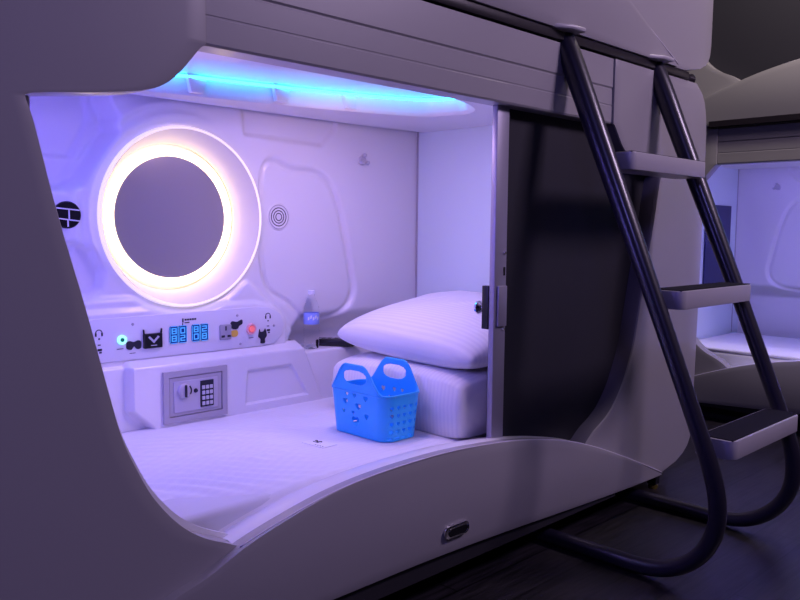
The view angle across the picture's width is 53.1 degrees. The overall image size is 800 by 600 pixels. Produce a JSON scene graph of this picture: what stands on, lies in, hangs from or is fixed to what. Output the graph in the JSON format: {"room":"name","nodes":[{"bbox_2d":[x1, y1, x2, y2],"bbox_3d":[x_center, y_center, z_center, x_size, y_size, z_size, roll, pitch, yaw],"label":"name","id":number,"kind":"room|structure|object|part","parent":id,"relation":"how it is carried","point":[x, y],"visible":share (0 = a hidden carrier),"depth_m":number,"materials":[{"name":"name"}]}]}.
{"room":"dormitory","nodes":[
{"label":"dormitory","id":0,"kind":"room"},
{"bbox_2d":[378,416,799,599],"bbox_3d":[0.386,0.962,1.958,9.200,0.050,7.000,-4,7,-45],"label":"floor","id":1,"kind":"structure","parent":0,"point":[762,561],"depth_m":2.73,"materials":[{"name":"brown wood"}]},
{"bbox_2d":[0,0,705,599],"bbox_3d":[-0.250,-0.006,2.785,3.300,1.722,1.282,-4,7,-45],"label":"capsule","id":2,"kind":"object","parent":1,"relation":"on","point":[482,175],"visible":0.82,"depth_m":2.59,"materials":[{"name":"grey paint"}]},
{"bbox_2d":[56,201,80,228],"bbox_3d":[-1.054,-0.269,2.525,0.086,0.086,0.037,-4,7,-45],"label":"air vent","id":3,"kind":"object","parent":2,"relation":"attached to","point":[69,214],"visible":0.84,"depth_m":2.51,"materials":[{"name":"black plastic"}]},
{"bbox_3d":[-0.694,0.049,1.559,0.940,1.627,0.090,-4,7,-45],"label":"panel","id":4,"kind":"part","parent":2,"relation":"part of","materials":[{"name":"grey paint"}]},
{"bbox_3d":[-0.574,0.097,1.722,0.477,0.968,0.012,-4,7,-45],"label":"opening trim","id":5,"kind":"part","parent":2,"relation":"part of","materials":[{"name":"white plastic"}]},
{"bbox_2d":[97,126,260,306],"bbox_3d":[-0.791,-0.294,2.851,0.633,0.633,0.129,-4,7,-45],"label":"round mirror","id":6,"kind":"object","parent":2,"relation":"attached to","point":[168,209],"visible":1,"depth_m":2.89,"materials":[{"name":"white mirror"}]},
{"bbox_2d":[114,156,223,277],"bbox_3d":[-0.826,-0.298,2.885,0.435,0.435,0.017,-4,7,-45],"label":"mirror glass","id":7,"kind":"object","parent":6,"relation":"attached to","point":[169,210],"depth_m":2.87,"materials":[{"name":"grey"}]},
{"bbox_2d":[89,307,283,362],"bbox_3d":[-0.866,0.126,2.702,1.168,0.151,0.028,-4,7,-45],"label":"control panel","id":8,"kind":"object","parent":2,"relation":"attached to","point":[147,336],"visible":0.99,"depth_m":2.81,"materials":[{"name":"white plastic"}]},
{"bbox_2d":[182,318,195,324],"bbox_3d":[-0.743,0.075,2.818,0.055,0.024,0.002,-4,7,-45],"label":"print","id":9,"kind":"object","parent":8,"relation":"attached to","point":[185,321],"depth_m":2.82,"materials":[{"name":"black"}]},
{"bbox_2d":[219,324,230,339],"bbox_3d":[-0.638,0.117,2.924,0.050,0.056,0.007,-4,7,-45],"label":"power socket","id":10,"kind":"object","parent":8,"relation":"attached to","point":[224,329],"depth_m":2.92,"materials":[{"name":"white plastic"}]},
{"bbox_2d":[162,364,227,424],"bbox_3d":[-0.710,0.329,2.797,0.249,0.179,0.042,-4,7,-45],"label":"safe","id":11,"kind":"object","parent":2,"relation":"attached to","point":[190,393],"visible":1,"depth_m":2.79,"materials":[{"name":"grey metal"}]},
{"bbox_3d":[-0.716,0.328,2.803,0.204,0.134,0.010,-4,7,-45],"label":"door","id":12,"kind":"part","parent":11,"relation":"part of","materials":[{"name":"grey metal"}]},
{"bbox_3d":[-0.713,0.330,2.797,0.173,0.109,0.005,-4,7,-45],"label":"plate","id":13,"kind":"part","parent":11,"relation":"part of","materials":[{"name":"grey metal"}]},
{"bbox_2d":[267,203,288,230],"bbox_3d":[-0.474,-0.324,3.116,0.108,0.108,0.009,-4,7,-45],"label":"speaker grille","id":14,"kind":"object","parent":2,"relation":"attached to","point":[277,214],"visible":1,"depth_m":3.11,"materials":[{"name":"white plastic"}]},
{"bbox_2d":[121,397,485,531],"bbox_3d":[-0.323,0.579,2.684,2.000,0.290,0.828,-4,7,-45],"label":"mattress","id":15,"kind":"object","parent":2,"relation":"on","point":[213,474],"visible":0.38,"depth_m":2.40,"materials":[{"name":"white fabric"}]},
{"bbox_2d":[302,439,336,447],"bbox_3d":[-0.257,0.455,2.543,0.100,0.003,0.060,5,7,41],"label":"printed card","id":16,"kind":"object","parent":15,"relation":"on","point":[314,442],"visible":1,"depth_m":2.54,"materials":[{"name":"white paper"}]},
{"bbox_2d":[332,357,419,441],"bbox_3d":[-0.084,0.324,2.680,0.196,0.241,0.294,-4,7,-45],"label":"shopping basket","id":17,"kind":"object","parent":15,"relation":"on","point":[374,422],"visible":1,"depth_m":2.62,"materials":[{"name":"blue plastic"}]},
{"bbox_2d":[331,351,487,437],"bbox_3d":[0.196,0.302,3.037,0.674,0.226,0.664,-4,7,-45],"label":"duvet","id":18,"kind":"object","parent":15,"relation":"on","point":[452,403],"visible":0.35,"depth_m":2.66,"materials":[{"name":"white fabric"}]},
{"bbox_2d":[337,290,487,368],"bbox_3d":[0.224,0.097,3.045,0.671,0.226,0.699,-4,7,-45],"label":"pillow","id":19,"kind":"object","parent":18,"relation":"on","point":[441,329],"visible":0.66,"depth_m":2.83,"materials":[{"name":"white fabric"}]},
{"bbox_2d":[303,290,318,348],"bbox_3d":[-0.356,0.077,3.220,0.063,0.236,0.064,-1,5,-20],"label":"water bottle","id":20,"kind":"object","parent":2,"relation":"on","point":[311,308],"visible":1,"depth_m":3.20,"materials":[{"name":"white"}]},
{"bbox_2d":[300,344,369,397],"bbox_3d":[-0.196,0.294,3.474,0.695,0.235,0.199,-4,7,-45],"label":"shelf","id":21,"kind":"object","parent":2,"relation":"attached to","point":[319,363],"depth_m":3.21,"materials":[{"name":"white plastic"}]},
{"bbox_2d":[319,337,354,346],"bbox_3d":[-0.255,0.173,3.319,0.190,0.030,0.072,1,5,7],"label":"remote control","id":22,"kind":"object","parent":2,"relation":"on","point":[323,341],"visible":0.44,"depth_m":3.29,"materials":[{"name":"black plastic"}]},
{"bbox_2d":[359,153,369,164],"bbox_3d":[-0.152,-0.595,3.378,0.052,0.049,0.028,-4,7,-45],"label":"wall hook","id":23,"kind":"object","parent":2,"relation":"attached to","point":[362,160],"visible":1,"depth_m":3.37,"materials":[{"name":"grey plastic"}]},
{"bbox_3d":[0.153,-0.711,2.325,1.675,0.230,0.064,-4,7,-45],"label":"header panel","id":24,"kind":"part","parent":2,"relation":"part of","materials":[{"name":"grey paint"}]},
{"bbox_3d":[0.156,0.622,2.397,2.630,0.355,0.055,-4,7,-45],"label":"arched panel","id":25,"kind":"part","parent":2,"relation":"part of","materials":[{"name":"grey paint"}]},
{"bbox_3d":[0.172,0.681,2.368,0.084,0.025,0.004,-4,7,-45],"label":"latch pull","id":26,"kind":"part","parent":2,"relation":"part of","materials":[{"name":"black plastic"}]},
{"bbox_3d":[0.269,0.025,2.613,0.044,0.044,0.046,-4,7,-45],"label":"door knob","id":27,"kind":"part","parent":2,"relation":"part of","materials":[{"name":"silver metal"}]},
{"bbox_3d":[0.279,0.023,2.575,0.020,0.140,0.026,-4,7,-45],"label":"lock edge plate","id":28,"kind":"part","parent":2,"relation":"part of","materials":[{"name":"black plastic"}]},
{"bbox_3d":[0.326,0.020,2.567,0.044,0.130,0.009,-4,7,-45],"label":"lock plate","id":29,"kind":"part","parent":2,"relation":"part of","materials":[{"name":"silver metal"}]},
{"bbox_2d":[422,0,695,82],"bbox_3d":[0.174,-0.839,2.312,2.936,0.051,0.054,-4,7,-45],"label":"ladder rail","id":30,"kind":"object","parent":2,"relation":"attached to","point":[463,6],"visible":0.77,"depth_m":2.56,"materials":[{"name":"black metal"}]},
{"bbox_3d":[1.190,-0.917,3.322,0.067,0.051,0.052,-4,7,-45],"label":"rail","id":31,"kind":"part","parent":30,"relation":"part of","materials":[{"name":"black metal"}]},
{"bbox_3d":[0.661,-0.077,2.939,0.975,1.185,0.006,-4,7,-45],"label":"sliding door","id":32,"kind":"part","parent":2,"relation":"part of","materials":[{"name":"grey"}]},
{"bbox_2d":[467,0,712,70],"bbox_3d":[-0.237,-1.669,2.643,3.460,1.540,1.272,-4,7,-45],"label":"capsule","id":33,"kind":"object","parent":2,"relation":"on","point":[681,30],"visible":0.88,"depth_m":2.95,"materials":[{"name":"grey paint"}]},
{"bbox_3d":[1.012,-1.698,3.118,1.020,1.540,0.117,-4,7,-45],"label":"panel","id":34,"kind":"part","parent":33,"relation":"part of","materials":[{"name":"grey paint"}]},
{"bbox_3d":[0.977,-0.080,3.222,0.940,1.627,0.090,-4,7,-45],"label":"panel","id":35,"kind":"part","parent":2,"relation":"part of","materials":[{"name":"grey paint"}]},
{"bbox_2d":[525,23,799,576],"bbox_3d":[0.799,-0.030,2.880,0.784,1.772,1.046,-4,7,-45],"label":"ladder","id":36,"kind":"object","parent":1,"relation":"on","point":[734,440],"visible":0.89,"depth_m":2.62,"materials":[{"name":"black metal"}]},
{"bbox_2d":[694,121,799,432],"bbox_3d":[2.825,-0.114,4.469,1.272,1.705,3.300,-4,7,-45],"label":"capsule","id":37,"kind":"object","parent":1,"relation":"on","point":[743,164],"visible":0.38,"depth_m":5.26,"materials":[{"name":"grey paint"}]},
{"bbox_3d":[1.597,-0.212,4.903,0.090,1.610,0.940,-4,7,-45],"label":"panel","id":38,"kind":"part","parent":37,"relation":"part of","materials":[{"name":"grey paint"}]},
{"bbox_2d":[702,205,731,283],"bbox_3d":[2.101,-0.367,5.299,0.380,0.519,0.011,-4,7,-45],"label":"television","id":39,"kind":"object","parent":37,"relation":"attached to","point":[712,273],"visible":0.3,"depth_m":5.27,"materials":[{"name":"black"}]},
{"bbox_2d":[687,0,799,127],"bbox_3d":[2.842,-1.736,4.327,1.272,1.540,3.300,-4,7,-45],"label":"capsule","id":40,"kind":"object","parent":37,"relation":"on","point":[752,69],"visible":0.27,"depth_m":4.44,"materials":[{"name":"grey paint"}]},
{"bbox_3d":[1.613,-1.786,4.765,0.090,1.540,0.940,-4,7,-45],"label":"panel","id":41,"kind":"part","parent":40,"relation":"part of","materials":[{"name":"grey paint"}]},
{"bbox_3d":[2.419,-1.111,3.936,0.055,0.355,2.630,-4,7,-45],"label":"arched panel","id":42,"kind":"part","parent":40,"relation":"part of","materials":[{"name":"grey paint"}]},
{"bbox_3d":[2.442,-1.750,3.982,0.012,1.240,2.750,-4,7,-45],"label":"closed door","id":43,"kind":"part","parent":40,"relation":"part of","materials":[{"name":"grey plastic"}]},
{"bbox_3d":[2.403,0.498,4.077,0.055,0.355,2.630,-4,7,-45],"label":"arched panel","id":44,"kind":"part","parent":37,"relation":"part of","materials":[{"name":"grey paint"}]},
{"bbox_2d":[699,333,799,366],"bbox_3d":[2.746,0.457,4.509,0.850,0.277,2.100,-4,7,-45],"label":"mattress","id":45,"kind":"object","parent":37,"relation":"on","point":[733,348],"visible":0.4,"depth_m":4.79,"materials":[{"name":"white fabric"}]},
{"bbox_2d":[709,113,799,127],"bbox_3d":[2.588,-0.923,3.765,0.040,0.034,2.305,-4,7,-45],"label":"ladder rail","id":46,"kind":"object","parent":37,"relation":"attached to","point":[788,117],"visible":1,"depth_m":4.38,"materials":[{"name":"black metal"}]},
{"bbox_3d":[2.432,-0.827,4.005,0.064,0.213,1.675,-4,7,-45],"label":"header panel","id":47,"kind":"part","parent":37,"relation":"part of","materials":[{"name":"grey paint"}]},
{"bbox_2d":[772,183,780,189],"bbox_3d":[2.495,-0.753,5.297,0.028,0.049,0.052,-4,7,-45],"label":"wall hook","id":48,"kind":"object","parent":37,"relation":"attached to","point":[777,186],"visible":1,"depth_m":5.30,"materials":[{"name":"grey plastic"}]}
]}

